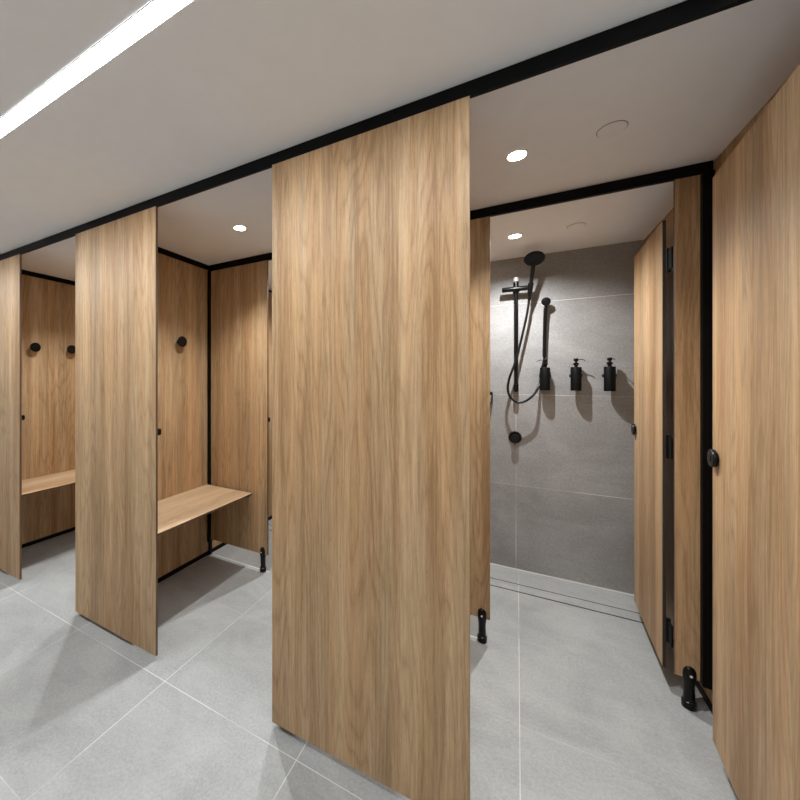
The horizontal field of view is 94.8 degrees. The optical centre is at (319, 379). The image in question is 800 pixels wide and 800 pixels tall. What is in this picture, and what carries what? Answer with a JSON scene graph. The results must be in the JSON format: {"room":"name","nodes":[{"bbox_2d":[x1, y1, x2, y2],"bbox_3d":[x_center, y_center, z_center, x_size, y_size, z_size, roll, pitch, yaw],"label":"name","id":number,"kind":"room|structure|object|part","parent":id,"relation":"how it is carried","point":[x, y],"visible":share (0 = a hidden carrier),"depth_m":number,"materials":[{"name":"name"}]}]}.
{"room":"changing room","nodes":[
{"label":"changing room","id":0,"kind":"room"},
{"bbox_2d":[0,519,737,799],"bbox_3d":[-0.866,1.536,1.646,7.620,0.100,4.355,0,0,29],"label":"floor","id":1,"kind":"structure","parent":0,"point":[568,702],"depth_m":1.64,"materials":[{"name":"grey tile"}]},
{"bbox_2d":[0,254,24,579],"bbox_3d":[-2.521,0.273,2.824,0.775,2.380,0.031,0,0,29],"label":"panel","id":2,"kind":"object","parent":1,"relation":"on","point":[11,417],"visible":1,"depth_m":2.70,"materials":[{"name":"brown wood"}]},
{"bbox_2d":[22,270,74,547],"bbox_3d":[-2.281,0.259,3.809,0.023,2.454,1.917,0,0,29],"label":"wall","id":3,"kind":"structure","parent":1,"relation":"on","point":[48,302],"depth_m":3.35,"materials":[{"name":"brown wood"}]},
{"bbox_2d":[30,343,40,351],"bbox_3d":[-2.562,-0.289,3.227,0.052,0.082,0.082,0,0,29],"label":"coat hook","id":4,"kind":"object","parent":3,"relation":"attached to","point":[35,347],"visible":1,"depth_m":3.21,"materials":[{"name":"black metal"}]},
{"bbox_2d":[22,469,74,495],"bbox_3d":[-2.293,0.935,3.260,0.488,0.101,0.936,0,0,29],"label":"bench","id":5,"kind":"object","parent":3,"relation":"attached to","point":[61,479],"visible":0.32,"depth_m":3.09,"materials":[{"name":"brown wood"}]},
{"bbox_2d":[67,345,74,353],"bbox_3d":[-2.418,-0.291,3.490,0.052,0.082,0.082,0,0,29],"label":"coat hook","id":6,"kind":"object","parent":3,"relation":"attached to","point":[71,349],"visible":0.91,"depth_m":3.47,"materials":[{"name":"black metal"}]},
{"bbox_2d":[75,206,160,655],"bbox_3d":[-1.197,0.273,2.099,0.777,2.380,0.031,0,0,29],"label":"door","id":7,"kind":"structure","parent":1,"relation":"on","point":[117,431],"depth_m":2.06,"materials":[{"name":"brown wood"}]},
{"bbox_2d":[207,271,212,554],"bbox_3d":[-0.943,0.284,3.064,0.052,2.402,0.056,0,0,29],"label":"post","id":8,"kind":"object","parent":1,"relation":"on","point":[209,539],"visible":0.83,"depth_m":3.04,"materials":[{"name":"black metal"}]},
{"bbox_2d":[158,247,271,582],"bbox_3d":[-0.943,0.259,3.077,0.023,2.454,1.917,0,0,29],"label":"wall","id":9,"kind":"structure","parent":1,"relation":"on","point":[182,280],"depth_m":2.83,"materials":[{"name":"brown wood"}]},
{"bbox_2d":[177,336,186,346],"bbox_3d":[-1.073,-0.291,2.771,0.052,0.082,0.082,0,0,29],"label":"coat hook","id":10,"kind":"object","parent":9,"relation":"attached to","point":[182,341],"visible":1,"depth_m":2.75,"materials":[{"name":"black metal"}]},
{"bbox_2d":[158,484,251,535],"bbox_3d":[-0.956,0.935,2.528,0.488,0.101,0.936,0,0,29],"label":"bench","id":11,"kind":"object","parent":9,"relation":"attached to","point":[175,511],"visible":0.68,"depth_m":2.55,"materials":[{"name":"brown wood"}]},
{"bbox_2d":[213,554,476,637],"bbox_3d":[-0.651,1.485,2.918,3.635,0.001,0.008,0,0,29],"label":"trim","id":12,"kind":"structure","parent":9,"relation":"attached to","point":[213,554],"depth_m":2.90,"materials":[{"name":"white"}]},
{"bbox_2d":[211,260,269,572],"bbox_3d":[-0.658,0.284,2.908,0.597,2.402,0.052,0,0,29],"label":"panel","id":13,"kind":"object","parent":1,"relation":"on","point":[240,419],"visible":1,"depth_m":2.89,"materials":[{"name":"brown wood"}]},
{"bbox_2d":[272,96,469,799],"bbox_3d":[0.142,0.273,1.355,0.784,2.380,0.013,0,0,29],"label":"door","id":14,"kind":"structure","parent":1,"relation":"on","point":[371,229],"depth_m":1.32,"materials":[{"name":"brown wood"}]},
{"bbox_2d":[470,216,489,643],"bbox_3d":[0.685,0.284,2.173,0.619,2.402,0.052,0,0,29],"label":"panel","id":15,"kind":"object","parent":1,"relation":"on","point":[480,227],"visible":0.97,"depth_m":2.04,"materials":[{"name":"brown wood"}]},
{"bbox_2d":[490,577,643,622],"bbox_3d":[1.399,1.485,2.569,1.400,0.002,0.111,0,0,29],"label":"shower drain","id":16,"kind":"object","parent":1,"relation":"on","point":[622,613],"visible":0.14,"depth_m":2.42,"materials":[{"name":"grey"}]},
{"bbox_2d":[674,175,699,711],"bbox_3d":[1.667,0.284,1.635,0.085,2.402,0.052,0,0,29],"label":"panel","id":17,"kind":"object","parent":1,"relation":"on","point":[686,190],"visible":1,"depth_m":1.63,"materials":[{"name":"brown wood"}]},
{"bbox_2d":[631,220,672,667],"bbox_3d":[1.800,0.309,1.965,0.055,2.153,0.676,0,0,31],"label":"shower door","id":18,"kind":"structure","parent":17,"relation":"attached to","point":[652,446],"depth_m":1.91,"materials":[{"name":"brown wood"}]},
{"bbox_3d":[1.940,0.308,2.224,0.019,0.068,0.068,0,0,31],"label":"knob","id":19,"kind":"part","parent":18,"relation":"part of","materials":[{"name":"black"}]},
{"bbox_2d":[699,170,714,689],"bbox_3d":[1.742,0.284,1.594,0.084,2.402,0.056,0,0,29],"label":"post","id":20,"kind":"object","parent":1,"relation":"on","point":[706,178],"visible":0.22,"depth_m":1.59,"materials":[{"name":"black metal"}]},
{"bbox_2d":[646,79,787,713],"bbox_3d":[1.756,0.259,1.599,0.023,2.454,1.917,0,0,29],"label":"wall","id":21,"kind":"structure","parent":1,"relation":"on","point":[707,694],"depth_m":2.03,"materials":[{"name":"brown wood"}]},
{"bbox_3d":[1.490,0.273,0.617,0.780,2.379,0.013,0,0,29],"label":"panel","id":22,"kind":"object","parent":1,"relation":"on","visible":0},
{"bbox_2d":[707,64,799,799],"bbox_3d":[1.329,0.305,1.099,0.055,2.162,0.678,0,0,34],"label":"door","id":23,"kind":"structure","parent":22,"relation":"attached to","point":[754,458],"depth_m":1.06,"materials":[{"name":"brown wood"}]},
{"bbox_3d":[1.480,0.296,1.354,0.019,0.068,0.068,0,0,34],"label":"knob","id":24,"kind":"part","parent":23,"relation":"part of","materials":[{"name":"black metal"}]},
{"bbox_2d":[0,0,799,289],"bbox_3d":[-0.866,-1.008,1.646,7.620,0.122,4.355,0,0,29],"label":"ceiling","id":25,"kind":"structure","parent":0,"point":[216,87],"depth_m":1.25,"materials":[{"name":"paint"}]},
{"bbox_2d":[0,0,193,138],"bbox_3d":[-1.060,-0.966,1.292,7.520,0.004,0.049,0,0,29],"label":"recessed light","id":26,"kind":"object","parent":25,"relation":"in","point":[154,13],"visible":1,"depth_m":1.08,"materials":[{"name":"white plastic"}]},
{"bbox_2d":[233,225,246,230],"bbox_3d":[-0.511,-0.967,2.299,0.089,0.004,0.089,0,0,29],"label":"recessed light","id":27,"kind":"object","parent":25,"relation":"in","point":[236,227],"visible":1,"depth_m":2.30,"materials":[{"name":"white"}]},
{"bbox_2d":[209,252,271,270],"bbox_3d":[-0.282,-0.943,2.702,1.495,0.051,0.022,0,0,29],"label":"rail","id":28,"kind":"object","parent":25,"relation":"attached to","point":[268,256],"visible":0.44,"depth_m":2.88,"materials":[{"name":"black metal"}]},
{"bbox_2d":[0,0,752,260],"bbox_3d":[-0.754,-0.943,1.851,7.616,0.051,0.014,0,0,29],"label":"rail","id":29,"kind":"object","parent":25,"relation":"attached to","point":[688,11],"visible":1,"depth_m":1.16,"materials":[{"name":"black metal"}]},
{"bbox_2d":[507,233,521,238],"bbox_3d":[1.292,-0.949,2.385,0.089,0.004,0.089,0,0,29],"label":"recessed light","id":30,"kind":"object","parent":25,"relation":"in","point":[518,235],"visible":1,"depth_m":2.39,"materials":[{"name":"white"}]},
{"bbox_2d":[505,149,528,161],"bbox_3d":[0.851,-0.967,1.553,0.089,0.004,0.089,0,0,29],"label":"recessed light","id":31,"kind":"object","parent":25,"relation":"in","point":[519,154],"visible":1,"depth_m":1.55,"materials":[{"name":"white"}]},
{"bbox_2d":[470,160,712,219],"bbox_3d":[1.068,-0.943,1.963,1.532,0.051,0.022,0,0,29],"label":"rail","id":32,"kind":"object","parent":25,"relation":"attached to","point":[669,175],"visible":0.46,"depth_m":1.78,"materials":[{"name":"black metal"}]},
{"bbox_2d":[490,238,645,594],"bbox_3d":[0.204,0.259,3.599,7.820,2.655,0.100,0,0,29],"label":"wall","id":33,"kind":"structure","parent":0,"point":[562,496],"depth_m":2.66,"materials":[{"name":"grey tile"}]},
{"bbox_2d":[508,431,521,444],"bbox_3d":[1.513,0.453,2.791,0.092,0.096,0.060,0,0,29],"label":"shower mixer","id":34,"kind":"object","parent":33,"relation":"attached to","point":[515,437],"visible":1,"depth_m":2.79,"materials":[{"name":"black metal"}]},
{"bbox_2d":[502,251,550,403],"bbox_3d":[1.526,-0.362,2.665,0.321,1.087,0.268,0,0,29],"label":"shower","id":35,"kind":"object","parent":33,"relation":"attached to","point":[534,258],"visible":0.95,"depth_m":2.71,"materials":[{"name":"black metal"}]},
{"bbox_3d":[1.507,-0.334,2.766,0.028,0.830,0.028,0,0,29],"label":"riser rail","id":36,"kind":"part","parent":35,"relation":"part of","materials":[{"name":"black metal"}]},
{"bbox_3d":[1.555,-0.733,2.640,0.030,0.283,0.136,0,0,17],"label":"handle","id":37,"kind":"part","parent":35,"relation":"part of","materials":[{"name":"black metal"}]},
{"bbox_2d":[538,359,550,389],"bbox_3d":[1.678,-0.036,2.686,0.089,0.232,0.082,0,0,-30],"label":"soap dispenser","id":38,"kind":"object","parent":33,"relation":"attached to","point":[544,376],"visible":1,"depth_m":2.65,"materials":[{"name":"black"}]},
{"bbox_2d":[540,367,549,389],"bbox_3d":[1.672,-0.004,2.673,0.066,0.169,0.066,0,0,29],"label":"bottle","id":39,"kind":"object","parent":38,"relation":"on","point":[544,371],"depth_m":2.65,"materials":[{"name":"black"}]},
{"bbox_2d":[490,563,633,595],"bbox_3d":[0.197,1.482,3.543,4.542,0.006,0.006,0,0,29],"label":"trim","id":40,"kind":"structure","parent":33,"relation":"attached to","point":[490,563],"depth_m":2.66,"materials":[{"name":"white metal"}]},
{"bbox_2d":[569,358,584,390],"bbox_3d":[1.845,-0.036,2.594,0.082,0.232,0.091,0,0,2],"label":"soap dispenser","id":41,"kind":"object","parent":33,"relation":"attached to","point":[575,375],"visible":1,"depth_m":2.56,"materials":[{"name":"black"}]},
{"bbox_2d":[570,367,581,390],"bbox_3d":[1.837,-0.004,2.582,0.066,0.169,0.066,0,0,29],"label":"bottle","id":42,"kind":"object","parent":41,"relation":"on","point":[575,372],"depth_m":2.56,"materials":[{"name":"black"}]},
{"bbox_2d":[602,357,616,390],"bbox_3d":[2.007,-0.036,2.492,0.074,0.232,0.111,0,0,29],"label":"soap dispenser","id":43,"kind":"object","parent":33,"relation":"attached to","point":[609,375],"visible":1,"depth_m":2.46,"materials":[{"name":"black"}]},
{"bbox_2d":[604,366,615,390],"bbox_3d":[2.005,-0.004,2.490,0.066,0.169,0.066,0,0,29],"label":"bottle","id":44,"kind":"object","parent":43,"relation":"on","point":[610,371],"depth_m":2.46,"materials":[{"name":"black"}]}
]}

